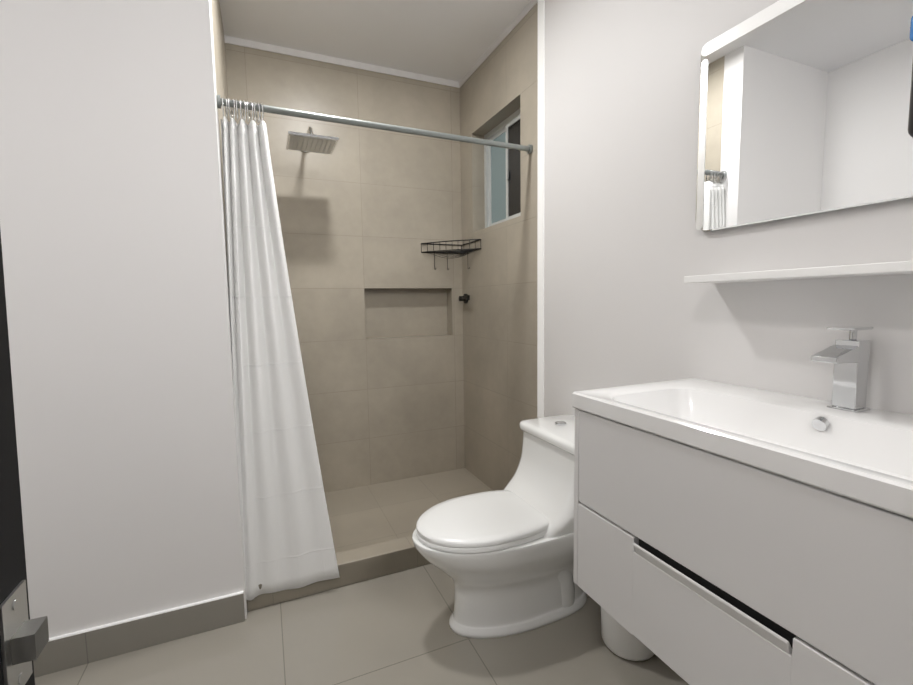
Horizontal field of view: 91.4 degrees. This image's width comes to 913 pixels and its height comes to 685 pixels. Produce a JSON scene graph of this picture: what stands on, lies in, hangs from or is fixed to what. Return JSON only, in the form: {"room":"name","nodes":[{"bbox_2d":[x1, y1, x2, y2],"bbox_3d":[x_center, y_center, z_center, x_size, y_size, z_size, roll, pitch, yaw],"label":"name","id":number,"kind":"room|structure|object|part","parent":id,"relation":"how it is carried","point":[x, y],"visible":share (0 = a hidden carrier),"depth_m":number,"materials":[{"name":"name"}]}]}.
{"room":"bathroom","nodes":[
{"label":"bathroom","id":0,"kind":"room"},
{"bbox_2d":[0,0,246,637],"bbox_3d":[-1.457,-0.269,1.909,0.910,2.600,1.132,-3,6,-23],"label":"wall","id":1,"kind":"structure","parent":0,"point":[111,238],"depth_m":1.46,"materials":[{"name":"paint"}]},
{"bbox_2d":[33,591,244,677],"bbox_3d":[-1.166,1.010,1.516,0.804,0.114,0.012,-3,6,-23],"label":"baseboard","id":2,"kind":"structure","parent":1,"relation":"attached to","point":[61,654],"depth_m":1.54,"materials":[{"name":"tile"}]},
{"bbox_2d":[225,43,464,492],"bbox_3d":[-0.615,-0.363,2.804,1.364,2.600,0.150,-3,6,-23],"label":"wall","id":3,"kind":"structure","parent":0,"point":[364,213],"depth_m":2.76,"materials":[{"name":"tile"}]},
{"bbox_2d":[286,127,338,154],"bbox_3d":[-0.775,-1.061,2.339,0.230,0.128,0.466,-3,6,-23],"label":"shower head","id":4,"kind":"object","parent":3,"relation":"attached to","point":[309,141],"visible":1,"depth_m":2.21},
{"bbox_2d":[224,35,458,87],"bbox_3d":[-0.602,-1.634,2.620,1.358,0.035,0.005,-3,6,-23],"label":"wall band","id":5,"kind":"object","parent":3,"relation":"attached to","point":[307,55],"visible":1,"depth_m":2.58,"materials":[{"name":"paint"}]},
{"bbox_2d":[35,564,688,684],"bbox_3d":[-0.244,1.133,1.181,2.418,0.100,3.642,-3,6,-23],"label":"floor","id":6,"kind":"structure","parent":0,"point":[393,629],"depth_m":1.52,"materials":[{"name":"tile"}]},
{"bbox_2d":[247,536,430,610],"bbox_3d":[-0.208,0.955,2.034,1.358,0.100,0.100,-3,6,-23],"label":"sill","id":7,"kind":"structure","parent":6,"relation":"on","point":[361,564],"depth_m":1.91,"materials":[{"name":"tile"}]},
{"bbox_2d":[325,468,492,552],"bbox_3d":[-0.395,0.957,2.468,1.358,0.025,0.842,-3,6,-23],"label":"shower floor","id":8,"kind":"structure","parent":6,"relation":"on","point":[366,515],"depth_m":2.58,"materials":[{"name":"tile"}]},
{"bbox_2d":[412,415,586,637],"bbox_3d":[0.221,0.687,1.695,0.803,0.682,0.432,-3,6,-23],"label":"toilet","id":9,"kind":"object","parent":6,"relation":"on","point":[503,559],"visible":0.81,"depth_m":1.59,"materials":[{"name":"white ceramic"}]},
{"bbox_3d":[0.106,0.647,1.642,0.523,0.043,0.362,-3,6,-23],"label":"seat","id":10,"kind":"part","parent":9,"relation":"part of","materials":[{"name":"white plastic"}]},
{"bbox_2d":[601,607,653,660],"bbox_3d":[0.592,0.897,1.526,0.204,0.282,0.204,-3,6,-23],"label":"trash bin","id":11,"kind":"object","parent":6,"relation":"on","point":[619,640],"visible":0.21,"depth_m":1.46,"materials":[{"name":"white plastic"}]},
{"bbox_2d":[219,0,530,81],"bbox_3d":[-0.287,-1.556,0.938,2.418,0.100,3.642,-3,6,-23],"label":"ceiling","id":12,"kind":"structure","parent":0,"point":[453,40],"depth_m":2.31,"materials":[{"name":"white paint"}]},
{"bbox_2d":[460,0,912,490],"bbox_3d":[0.774,-0.268,1.508,0.150,2.600,3.642,-3,6,-23],"label":"wall","id":13,"kind":"structure","parent":0,"point":[628,246],"depth_m":1.62,"materials":[{"name":"paint"}]},
{"bbox_2d":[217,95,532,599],"bbox_3d":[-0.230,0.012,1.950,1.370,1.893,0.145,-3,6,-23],"label":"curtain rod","id":14,"kind":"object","parent":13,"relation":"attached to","point":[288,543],"visible":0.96,"depth_m":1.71,"materials":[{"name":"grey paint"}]},
{"bbox_2d":[221,116,339,599],"bbox_3d":[-0.685,0.081,1.740,0.363,1.807,0.113,-3,6,-23],"label":"shower curtain","id":15,"kind":"object","parent":14,"relation":"hanging from","point":[288,543],"depth_m":1.71,"materials":[{"name":"white fabric"}]},
{"bbox_2d":[421,239,480,269],"bbox_3d":[-0.038,-0.549,2.799,0.290,0.172,0.290,-3,6,-23],"label":"basket","id":16,"kind":"object","parent":13,"relation":"attached to","point":[461,251],"visible":0.98,"depth_m":2.85,"materials":[{"name":"black metal"}]},
{"bbox_2d":[459,294,469,302],"bbox_3d":[0.061,-0.287,2.899,0.055,0.064,0.167,-3,6,-23],"label":"valve","id":17,"kind":"object","parent":13,"relation":"attached to","point":[464,298],"visible":1,"depth_m":2.93,"materials":[{"name":"black metal"}]},
{"bbox_2d":[459,0,537,87],"bbox_3d":[0.199,-1.634,2.475,0.005,0.035,0.897,-3,6,-23],"label":"wall band","id":18,"kind":"object","parent":13,"relation":"attached to","point":[531,4],"visible":1,"depth_m":2.38,"materials":[{"name":"paint"}]},
{"bbox_2d":[484,109,520,227],"bbox_3d":[0.318,-0.980,2.578,0.068,0.600,0.570,-3,6,-23],"label":"window","id":19,"kind":"structure","parent":13,"relation":"in","point":[502,182],"depth_m":2.65,"materials":[{"name":"glass"}]},
{"bbox_2d":[537,0,544,417],"bbox_3d":[0.407,-0.376,2.152,0.004,2.490,0.050,-3,6,-23],"label":"trim","id":20,"kind":"structure","parent":13,"relation":"attached to","point":[540,262],"depth_m":2.13,"materials":[{"name":"white"}]},
{"bbox_2d":[572,326,912,684],"bbox_3d":[0.711,0.341,0.939,0.475,0.736,0.876,-3,6,-23],"label":"bathroom vanity","id":21,"kind":"object","parent":13,"relation":"attached to","point":[727,534],"visible":0.96,"depth_m":0.87,"materials":[{"name":"white paint"}]},
{"bbox_3d":[0.489,0.496,0.896,0.017,0.026,0.337,-3,6,-23],"label":"handle","id":22,"kind":"part","parent":21,"relation":"part of","materials":[{"name":"white paint"}]},
{"bbox_3d":[0.513,0.596,0.874,0.022,0.245,0.822,-3,6,-23],"label":"drawer","id":23,"kind":"part","parent":21,"relation":"part of","materials":[{"name":"white paint"}]},
{"bbox_2d":[811,326,873,412],"bbox_3d":[0.837,0.059,0.970,0.133,0.184,0.056,-3,6,-23],"label":"faucet","id":24,"kind":"object","parent":21,"relation":"on","point":[850,357],"depth_m":0.97,"materials":[{"name":"silver metal"}]},
{"bbox_2d":[684,261,912,282],"bbox_3d":[0.890,-0.150,0.905,0.124,0.020,0.890,-3,6,-23],"label":"wall-mounted shelf","id":25,"kind":"object","parent":13,"relation":"attached to","point":[891,268],"visible":1,"depth_m":1.00,"materials":[{"name":"white"}]},
{"bbox_2d":[695,0,912,231],"bbox_3d":[0.905,-0.574,0.950,0.019,0.545,0.865,-3,6,-23],"label":"mirror","id":26,"kind":"object","parent":13,"relation":"attached to","point":[803,107],"visible":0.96,"depth_m":1.08,"materials":[{"name":"clear glass"}]},
{"bbox_2d":[908,16,912,137],"bbox_3d":[0.928,-0.589,0.720,0.116,0.464,0.252,-3,6,-23],"label":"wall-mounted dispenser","id":27,"kind":"object","parent":26,"relation":"attached to","point":[910,125],"visible":1,"depth_m":0.82,"materials":[{"name":"black"}]},
{"bbox_3d":[-1.103,-0.110,0.084,0.100,2.600,2.510,-3,6,-23],"label":"wall","id":28,"kind":"structure","parent":0,"visible":0},
{"bbox_2d":[0,231,34,684],"bbox_3d":[-0.590,0.106,0.096,0.746,2.112,0.040,-2,5,-23],"label":"door","id":29,"kind":"structure","parent":28,"relation":"in","point":[13,573],"depth_m":0.25,"materials":[{"name":"laminate"}]},
{"bbox_2d":[0,580,48,684],"bbox_3d":[-0.242,0.168,0.252,0.012,0.058,0.026,-2,5,-23],"label":"door handle","id":30,"kind":"object","parent":29,"relation":"attached to","point":[24,639],"depth_m":0.25,"materials":[{"name":"silver metal"}]}
]}

